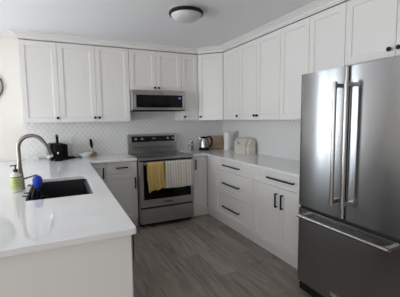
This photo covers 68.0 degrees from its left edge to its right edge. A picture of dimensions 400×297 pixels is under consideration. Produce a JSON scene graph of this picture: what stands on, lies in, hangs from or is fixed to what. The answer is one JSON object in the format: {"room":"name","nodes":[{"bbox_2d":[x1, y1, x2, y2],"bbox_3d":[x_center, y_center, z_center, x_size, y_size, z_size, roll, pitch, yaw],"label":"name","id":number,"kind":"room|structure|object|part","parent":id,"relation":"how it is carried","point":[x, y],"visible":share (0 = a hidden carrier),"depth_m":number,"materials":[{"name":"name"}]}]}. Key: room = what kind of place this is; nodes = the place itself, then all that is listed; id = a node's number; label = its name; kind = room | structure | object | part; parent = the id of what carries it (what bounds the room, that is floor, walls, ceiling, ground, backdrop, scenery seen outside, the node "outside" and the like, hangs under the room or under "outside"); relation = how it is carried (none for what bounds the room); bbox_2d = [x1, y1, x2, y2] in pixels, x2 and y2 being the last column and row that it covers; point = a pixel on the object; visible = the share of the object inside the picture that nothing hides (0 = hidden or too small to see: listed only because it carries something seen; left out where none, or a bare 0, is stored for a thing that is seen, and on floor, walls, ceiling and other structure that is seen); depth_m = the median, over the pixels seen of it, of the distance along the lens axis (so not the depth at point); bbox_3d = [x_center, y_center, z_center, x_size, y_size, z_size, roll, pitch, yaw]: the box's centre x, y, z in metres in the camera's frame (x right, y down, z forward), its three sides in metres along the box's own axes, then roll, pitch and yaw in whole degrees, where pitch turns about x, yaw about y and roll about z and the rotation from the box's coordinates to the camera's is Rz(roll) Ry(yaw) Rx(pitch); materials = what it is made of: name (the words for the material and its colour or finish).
{"room":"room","nodes":[
{"label":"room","id":0,"kind":"room"},
{"bbox_2d":[0,37,198,160],"bbox_3d":[-2.454,-0.153,3.834,6.440,2.470,0.100,-3,6,-25],"label":"wall","id":1,"kind":"structure","parent":0,"point":[12,127],"depth_m":3.77,"materials":[{"name":"paint"}]},
{"bbox_2d":[0,78,2,95],"bbox_3d":[-2.634,-0.770,3.618,0.392,0.392,0.028,-3,6,-25],"label":"wall clock","id":2,"kind":"object","parent":1,"relation":"attached to","point":[1,82],"visible":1,"depth_m":3.69,"materials":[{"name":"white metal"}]},
{"bbox_2d":[17,39,60,122],"bbox_3d":[-2.004,-0.816,3.723,0.406,0.978,0.353,-3,6,-25],"label":"upper cabinet","id":3,"kind":"object","parent":1,"relation":"attached to","point":[37,59],"visible":0.98,"depth_m":3.60,"materials":[{"name":"white paint"}]},
{"bbox_2d":[56,43,130,121],"bbox_3d":[-1.423,-0.851,3.995,0.876,0.978,0.353,-3,6,-25],"label":"upper cabinet","id":4,"kind":"object","parent":1,"relation":"attached to","point":[93,81],"visible":1,"depth_m":3.85,"materials":[{"name":"white paint"}]},
{"bbox_3d":[-1.563,-0.828,3.781,0.437,0.974,0.020,-3,6,-25],"label":"door","id":5,"kind":"part","parent":4,"relation":"part of","materials":[{"name":"white paint"}]},
{"bbox_3d":[-1.166,-0.851,3.967,0.433,0.974,0.020,-3,6,-25],"label":"door","id":6,"kind":"part","parent":4,"relation":"part of","materials":[{"name":"white paint"}]},
{"bbox_2d":[128,49,180,90],"bbox_3d":[-0.682,-1.107,4.322,0.760,0.552,0.353,-3,6,-25],"label":"upper cabinet","id":7,"kind":"object","parent":1,"relation":"attached to","point":[148,70],"visible":0.97,"depth_m":4.18,"materials":[{"name":"white paint"}]},
{"bbox_3d":[-0.797,-1.086,4.120,0.377,0.548,0.020,-3,6,-25],"label":"door","id":8,"kind":"part","parent":7,"relation":"part of","materials":[{"name":"white paint"}]},
{"bbox_2d":[130,90,184,111],"bbox_3d":[-0.654,-0.683,4.314,0.758,0.283,0.462,-3,6,-25],"label":"microwave","id":9,"kind":"object","parent":7,"relation":"attached to","point":[140,100],"visible":0.98,"depth_m":4.10,"materials":[{"name":"metal"}]},
{"bbox_3d":[-0.452,-1.106,4.281,0.377,0.548,0.020,-3,6,-25],"label":"door","id":10,"kind":"part","parent":7,"relation":"part of","materials":[{"name":"white paint"}]},
{"bbox_2d":[26,112,300,160],"bbox_3d":[-0.364,-0.134,3.283,2.928,0.630,2.680,-3,6,-25],"label":"backsplash","id":11,"kind":"structure","parent":1,"relation":"attached to","point":[277,138],"depth_m":4.24,"materials":[{"name":"tile"}]},
{"bbox_2d":[64,137,72,144],"bbox_3d":[-1.807,-0.102,4.076,0.118,0.118,0.008,-3,6,-25],"label":"wall outlet","id":12,"kind":"object","parent":11,"relation":"attached to","point":[67,140],"visible":0.93,"depth_m":4.08,"materials":[{"name":"white plastic"}]},
{"bbox_2d":[9,0,346,53],"bbox_3d":[0.076,-1.343,3.368,4.659,0.072,1.940,2,6,25],"label":"crown molding","id":13,"kind":"structure","parent":1,"relation":"attached to","point":[317,6],"depth_m":3.64,"materials":[{"name":"white paint"}]},
{"bbox_2d":[175,53,197,120],"bbox_3d":[-0.214,-0.923,4.561,0.265,0.978,0.353,-3,6,-25],"label":"upper cabinet","id":14,"kind":"object","parent":1,"relation":"attached to","point":[189,71],"visible":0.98,"depth_m":4.44,"materials":[{"name":"white paint"}]},
{"bbox_2d":[197,53,223,119],"bbox_3d":[0.231,-0.936,4.633,0.603,0.978,0.600,-3,6,-25],"label":"upper cabinet","id":15,"kind":"object","parent":1,"relation":"attached to","point":[209,66],"visible":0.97,"depth_m":4.43,"materials":[{"name":"white paint"}]},
{"bbox_2d":[0,0,348,54],"bbox_3d":[-0.914,-1.119,0.418,6.440,0.100,7.400,-3,6,-25],"label":"ceiling","id":16,"kind":"structure","parent":0,"point":[221,22],"depth_m":3.06,"materials":[{"name":"paint"}]},
{"bbox_2d":[169,4,202,22],"bbox_3d":[-0.132,-1.267,2.829,0.328,0.110,0.328,-3,6,-25],"label":"ceiling light","id":17,"kind":"object","parent":16,"relation":"attached to","point":[182,13],"visible":1,"depth_m":2.73,"materials":[{"name":"white glass"}]},
{"bbox_3d":[-0.131,-1.247,2.832,0.292,0.070,0.292,-3,6,-25],"label":"lamp shade","id":18,"kind":"part","parent":17,"relation":"part of","materials":[{"name":"white glass"}]},
{"bbox_2d":[133,202,312,296],"bbox_3d":[-0.881,1.428,0.676,6.440,0.080,7.400,-3,6,-25],"label":"floor","id":19,"kind":"structure","parent":0,"point":[201,255],"depth_m":2.92,"materials":[{"name":"wood"}]},
{"bbox_2d":[0,235,132,296],"bbox_3d":[-1.399,0.743,2.648,0.928,0.899,3.071,-3,6,-25],"label":"peninsula panel","id":20,"kind":"object","parent":19,"relation":"on","point":[102,268],"visible":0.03,"depth_m":1.32,"materials":[{"name":"white paint"}]},
{"bbox_2d":[91,163,105,183],"bbox_3d":[-1.394,0.608,3.996,0.187,0.897,0.640,-3,6,-25],"label":"base cabinet","id":21,"kind":"object","parent":19,"relation":"on","point":[100,169],"visible":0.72,"depth_m":3.72,"materials":[{"name":"white paint"}]},
{"bbox_2d":[105,161,137,225],"bbox_3d":[-1.129,0.592,4.120,0.392,0.897,0.640,-3,6,-25],"label":"base cabinet","id":22,"kind":"object","parent":19,"relation":"on","point":[121,177],"visible":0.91,"depth_m":3.87,"materials":[{"name":"white paint"}]},
{"bbox_3d":[-1.015,0.246,3.832,0.390,0.142,0.020,-3,6,-25],"label":"drawer","id":23,"kind":"part","parent":22,"relation":"part of","materials":[{"name":"white paint"}]},
{"bbox_2d":[131,234,134,296],"bbox_3d":[-0.722,0.840,1.642,0.610,0.892,0.610,-3,6,-25],"label":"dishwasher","id":24,"kind":"object","parent":19,"relation":"on","point":[132,236],"visible":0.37,"depth_m":1.46,"materials":[{"name":"metal"}]},
{"bbox_2d":[127,133,193,226],"bbox_3d":[-0.565,0.411,4.265,0.756,1.213,0.782,-3,6,-25],"label":"range","id":25,"kind":"object","parent":19,"relation":"on","point":[163,205],"visible":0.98,"depth_m":4.05,"materials":[{"name":"metal"}]},
{"bbox_3d":[-0.704,-0.149,4.509,0.669,0.088,0.019,-3,6,-25],"label":"control panel","id":26,"kind":"part","parent":25,"relation":"part of","materials":[{"name":"black glass"}]},
{"bbox_2d":[147,162,164,192],"bbox_3d":[-0.567,0.369,3.828,0.231,0.388,0.062,-3,6,-25],"label":"kitchen towel","id":27,"kind":"object","parent":25,"relation":"hanging from","point":[155,170],"visible":1,"depth_m":3.81,"materials":[{"name":"yellow fabric"}]},
{"bbox_2d":[129,151,192,160],"bbox_3d":[-0.571,0.097,4.239,0.756,0.033,0.650,-3,6,-25],"label":"cooktop","id":28,"kind":"object","parent":25,"relation":"in","point":[140,155],"depth_m":4.09,"materials":[{"name":"metal"}]},
{"bbox_3d":[-0.440,0.459,4.004,0.750,0.603,0.053,-3,6,-25],"label":"oven door","id":29,"kind":"part","parent":25,"relation":"part of","materials":[{"name":"metal"}]},
{"bbox_3d":[-0.434,0.879,4.047,0.750,0.202,0.053,-3,6,-25],"label":"storage drawer","id":30,"kind":"part","parent":25,"relation":"part of","materials":[{"name":"metal"}]},
{"bbox_2d":[164,159,192,187],"bbox_3d":[-0.283,0.337,3.964,0.402,0.357,0.050,-3,6,-25],"label":"kitchen towel","id":31,"kind":"object","parent":25,"relation":"hanging from","point":[179,173],"visible":1,"depth_m":3.95,"materials":[{"name":"fabric"}]},
{"bbox_2d":[192,156,206,215],"bbox_3d":[-0.135,0.532,4.585,0.262,0.897,0.640,-3,6,-25],"label":"base cabinet","id":32,"kind":"object","parent":19,"relation":"on","point":[199,162],"visible":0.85,"depth_m":4.34,"materials":[{"name":"white paint"}]},
{"bbox_2d":[206,156,217,218],"bbox_3d":[0.422,0.541,4.427,0.607,0.897,0.315,-3,6,-25],"label":"cabinet filler","id":33,"kind":"object","parent":19,"relation":"on","point":[211,208],"visible":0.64,"depth_m":4.27,"materials":[{"name":"white paint"}]},
{"bbox_3d":[0.169,0.503,4.267,0.019,0.782,0.249,-3,6,-25],"label":"panel","id":34,"kind":"part","parent":33,"relation":"part of","materials":[{"name":"white paint"}]},
{"bbox_2d":[215,158,254,241],"bbox_3d":[0.663,0.593,3.880,0.640,0.897,0.880,-3,6,-25],"label":"base cabinet","id":35,"kind":"object","parent":19,"relation":"on","point":[233,181],"visible":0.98,"depth_m":3.70,"materials":[{"name":"white paint"}]},
{"bbox_3d":[0.413,0.776,3.780,0.020,0.326,0.878,-3,6,-25],"label":"drawer","id":36,"kind":"part","parent":35,"relation":"part of","materials":[{"name":"white paint"}]},
{"bbox_3d":[0.407,0.239,3.725,0.020,0.142,0.878,-3,6,-25],"label":"drawer","id":37,"kind":"part","parent":35,"relation":"part of","materials":[{"name":"white paint"}]},
{"bbox_3d":[0.409,0.462,3.748,0.020,0.299,0.878,-3,6,-25],"label":"drawer","id":38,"kind":"part","parent":35,"relation":"part of","materials":[{"name":"white paint"}]},
{"bbox_2d":[177,148,299,177],"bbox_3d":[0.563,0.138,3.761,0.873,0.030,2.654,-3,6,-25],"label":"countertop","id":39,"kind":"structure","parent":35,"relation":"on","point":[285,166],"depth_m":3.56,"materials":[{"name":"white stone"}]},
{"bbox_2d":[188,140,193,150],"bbox_3d":[-0.145,-0.052,4.736,0.090,0.170,0.092,-3,6,-25],"label":"glass jar","id":40,"kind":"object","parent":39,"relation":"on","point":[190,143],"visible":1,"depth_m":4.70,"materials":[{"name":"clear glass"}]},
{"bbox_2d":[198,136,212,149],"bbox_3d":[0.080,-0.089,4.787,0.203,0.228,0.172,4,7,38],"label":"kettle","id":41,"kind":"object","parent":39,"relation":"on","point":[204,143],"visible":0.99,"depth_m":4.74,"materials":[{"name":"silver metal"}]},
{"bbox_2d":[209,135,222,148],"bbox_3d":[0.281,-0.111,4.987,0.245,0.214,0.090,-3,6,-25],"label":"cutting board","id":42,"kind":"object","parent":39,"relation":"on","point":[217,139],"visible":0.71,"depth_m":4.99,"materials":[{"name":"brown wood"}]},
{"bbox_2d":[212,143,223,148],"bbox_3d":[0.320,-0.040,4.932,0.270,0.081,0.041,-3,6,-25],"label":"cutting board","id":43,"kind":"object","parent":39,"relation":"on","point":[214,146],"visible":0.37,"depth_m":4.91,"materials":[{"name":"brown wood"}]},
{"bbox_2d":[224,131,230,150],"bbox_3d":[0.433,-0.124,4.661,0.124,0.314,0.124,-3,6,-25],"label":"paper towel roll","id":44,"kind":"object","parent":39,"relation":"on","point":[227,135],"visible":1,"depth_m":4.62,"materials":[{"name":"white paper"}]},
{"bbox_2d":[234,137,255,153],"bbox_3d":[0.644,-0.045,4.307,0.198,0.222,0.362,-3,6,-25],"label":"bread box","id":45,"kind":"object","parent":39,"relation":"on","point":[242,145],"visible":1,"depth_m":4.18,"materials":[{"name":"beige metal"}]},
{"bbox_2d":[252,167,300,268],"bbox_3d":[1.048,0.671,3.067,0.640,0.897,0.920,-3,6,-25],"label":"base cabinet","id":46,"kind":"object","parent":19,"relation":"on","point":[275,196],"visible":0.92,"depth_m":2.98,"materials":[{"name":"white paint"}]},
{"bbox_3d":[0.698,0.683,3.159,0.020,0.628,0.457,-3,6,-25],"label":"door","id":47,"kind":"part","parent":46,"relation":"part of","materials":[{"name":"white paint"}]},
{"bbox_3d":[0.792,0.316,2.912,0.020,0.142,0.918,-3,6,-25],"label":"drawer","id":48,"kind":"part","parent":46,"relation":"part of","materials":[{"name":"white paint"}]},
{"bbox_3d":[0.755,0.518,2.956,0.032,0.145,0.016,-3,6,-25],"label":"handle","id":49,"kind":"part","parent":46,"relation":"part of","materials":[{"name":"black metal"}]},
{"bbox_3d":[0.774,0.311,2.889,0.032,0.016,0.385,-3,6,-25],"label":"handle","id":50,"kind":"part","parent":46,"relation":"part of","materials":[{"name":"black metal"}]},
{"bbox_3d":[0.895,0.723,2.744,0.020,0.628,0.457,-3,6,-25],"label":"door","id":51,"kind":"part","parent":46,"relation":"part of","materials":[{"name":"white paint"}]},
{"bbox_2d":[297,56,399,296],"bbox_3d":[1.300,0.320,2.163,0.872,1.770,0.858,-3,6,-25],"label":"refrigerator","id":52,"kind":"object","parent":19,"relation":"on","point":[348,215],"visible":1,"depth_m":1.94,"materials":[{"name":"metal"}]},
{"bbox_3d":[0.912,-0.046,2.186,0.070,1.029,0.424,-3,6,-25],"label":"door","id":53,"kind":"part","parent":52,"relation":"part of","materials":[{"name":"metal"}]},
{"bbox_3d":[0.894,-0.026,1.992,0.027,0.833,0.027,-3,6,-25],"label":"handle","id":54,"kind":"part","parent":52,"relation":"part of","materials":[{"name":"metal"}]},
{"bbox_3d":[0.931,-0.018,1.914,0.027,0.833,0.027,-3,6,-25],"label":"handle","id":55,"kind":"part","parent":52,"relation":"part of","materials":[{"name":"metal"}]},
{"bbox_3d":[0.922,0.555,2.007,0.027,0.027,0.718,-3,6,-25],"label":"handle","id":56,"kind":"part","parent":52,"relation":"part of","materials":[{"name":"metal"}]},
{"bbox_3d":[1.015,0.814,2.076,0.070,0.612,0.858,-3,6,-25],"label":"freezer drawer","id":57,"kind":"part","parent":52,"relation":"part of","materials":[{"name":"metal"}]},
{"bbox_3d":[1.097,-0.009,1.796,0.070,1.029,0.425,-3,6,-25],"label":"door","id":58,"kind":"part","parent":52,"relation":"part of","materials":[{"name":"metal"}]},
{"bbox_3d":[-1.424,0.695,3.139,0.640,0.897,0.898,-3,6,-25],"label":"base cabinet","id":59,"kind":"object","parent":19,"relation":"on","visible":0},
{"bbox_2d":[0,154,136,257],"bbox_3d":[-1.242,0.272,2.664,1.797,0.030,3.113,-3,6,-25],"label":"countertop","id":60,"kind":"structure","parent":59,"relation":"on","point":[26,226],"depth_m":1.64,"materials":[{"name":"white stone"}]},
{"bbox_2d":[10,165,22,192],"bbox_3d":[-1.318,0.214,2.124,0.077,0.196,0.079,-3,6,-25],"label":"soap bottle","id":61,"kind":"object","parent":60,"relation":"on","point":[16,184],"visible":1,"depth_m":2.10,"materials":[{"name":"plastic"}]},
{"bbox_2d":[16,134,53,189],"bbox_3d":[-1.244,0.094,2.230,0.260,0.412,0.063,-3,6,-25],"label":"faucet","id":62,"kind":"object","parent":60,"relation":"on","point":[49,154],"visible":0.91,"depth_m":2.19,"materials":[{"name":"silver metal"}]},
{"bbox_2d":[27,156,42,159],"bbox_3d":[-2.158,0.126,3.864,0.198,0.041,0.086,-3,6,-25],"label":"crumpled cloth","id":63,"kind":"object","parent":60,"relation":"on","point":[37,157],"visible":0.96,"depth_m":3.85,"materials":[{"name":"white fabric"}]},
{"bbox_2d":[48,135,68,160],"bbox_3d":[-1.828,-0.018,3.834,0.216,0.325,0.320,-4,7,-33],"label":"coffee machine","id":64,"kind":"object","parent":60,"relation":"on","point":[59,150],"visible":0.98,"depth_m":3.77,"materials":[{"name":"black plastic"}]},
{"bbox_3d":[-1.796,0.025,3.938,0.056,0.182,0.170,-4,7,-33],"label":"tank","id":65,"kind":"part","parent":64,"relation":"part of","materials":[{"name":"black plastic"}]},
{"bbox_2d":[27,179,91,200],"bbox_3d":[-1.083,0.441,2.321,0.448,0.238,0.783,-3,6,-25],"label":"sink","id":66,"kind":"object","parent":60,"relation":"in","point":[55,189],"visible":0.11,"depth_m":2.65,"materials":[{"name":"metal"}]},
{"bbox_2d":[22,192,45,200],"bbox_3d":[-1.152,0.379,2.070,0.133,0.134,0.180,-3,6,-25],"label":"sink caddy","id":67,"kind":"object","parent":66,"relation":"hanging from","point":[29,196],"visible":0.3,"depth_m":2.09,"materials":[{"name":"black plastic"}]},
{"bbox_2d":[32,175,42,199],"bbox_3d":[-1.163,0.308,2.130,0.064,0.234,0.064,-3,6,-25],"label":"dish brush","id":68,"kind":"object","parent":67,"relation":"in","point":[37,181],"visible":0.75,"depth_m":2.10,"materials":[{"name":"blue plastic"}]},
{"bbox_3d":[-1.161,0.362,2.136,0.022,0.126,0.020,-3,6,-25],"label":"handle","id":69,"kind":"part","parent":68,"relation":"part of","materials":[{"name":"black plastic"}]},
{"bbox_2d":[30,196,45,200],"bbox_3d":[-1.132,0.395,2.080,0.090,0.100,0.180,-3,6,-25],"label":"basket","id":70,"kind":"object","parent":67,"relation":"on","point":[31,198],"depth_m":2.14,"materials":[{"name":"plastic"}]},
{"bbox_2d":[78,152,92,157],"bbox_3d":[-1.568,0.088,4.060,0.192,0.063,0.192,-3,6,-25],"label":"bowl","id":71,"kind":"object","parent":60,"relation":"on","point":[82,154],"visible":0.98,"depth_m":4.00,"materials":[{"name":"white ceramic"}]},
{"bbox_2d":[89,139,96,155],"bbox_3d":[-1.499,-0.015,4.150,0.083,0.247,0.060,-3,6,-25],"label":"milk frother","id":72,"kind":"object","parent":60,"relation":"on","point":[94,153],"visible":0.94,"depth_m":4.13,"materials":[{"name":"black plastic"}]},
{"bbox_3d":[1.969,-0.013,1.889,0.100,2.470,7.200,-3,6,-25],"label":"wall","id":73,"kind":"structure","parent":0,"visible":0},
{"bbox_2d":[223,46,239,119],"bbox_3d":[0.566,-0.899,4.218,0.353,0.978,0.435,-3,6,-25],"label":"upper cabinet","id":74,"kind":"object","parent":73,"relation":"attached to","point":[231,58],"visible":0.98,"depth_m":4.15,"materials":[{"name":"white paint"}]},
{"bbox_2d":[240,29,280,119],"bbox_3d":[0.831,-0.846,3.658,0.353,0.978,0.804,-3,6,-25],"label":"upper cabinet","id":75,"kind":"object","parent":73,"relation":"attached to","point":[259,57],"visible":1,"depth_m":3.54,"materials":[{"name":"white paint"}]},
{"bbox_3d":[0.619,-0.856,3.792,0.020,0.974,0.379,-3,6,-25],"label":"door","id":76,"kind":"part","parent":75,"relation":"part of","materials":[{"name":"white paint"}]},
{"bbox_3d":[0.791,-0.822,3.429,0.020,0.974,0.420,-3,6,-25],"label":"door","id":77,"kind":"part","parent":75,"relation":"part of","materials":[{"name":"white paint"}]},
{"bbox_2d":[280,2,346,119],"bbox_3d":[1.176,-0.776,2.930,0.353,0.978,0.809,-3,6,-25],"label":"upper cabinet","id":78,"kind":"object","parent":73,"relation":"attached to","point":[315,43],"visible":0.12,"depth_m":2.86,"materials":[{"name":"white paint"}]},
{"bbox_3d":[0.970,-0.786,3.052,0.020,0.974,0.410,-3,6,-25],"label":"door","id":79,"kind":"part","parent":78,"relation":"part of","materials":[{"name":"white paint"}]},
{"bbox_3d":[1.143,-0.751,2.687,0.020,0.974,0.394,-3,6,-25],"label":"door","id":80,"kind":"part","parent":78,"relation":"part of","materials":[{"name":"white paint"}]},
{"bbox_2d":[344,0,399,65],"bbox_3d":[1.524,-0.930,2.166,0.353,0.527,0.832,-3,6,-25],"label":"upper cabinet","id":81,"kind":"object","parent":73,"relation":"attached to","point":[372,26],"visible":1,"depth_m":2.28,"materials":[{"name":"white paint"}]},
{"bbox_3d":[1.493,-0.905,1.919,0.020,0.523,0.409,-3,6,-25],"label":"door","id":82,"kind":"part","parent":81,"relation":"part of","materials":[{"name":"white paint"}]}
]}

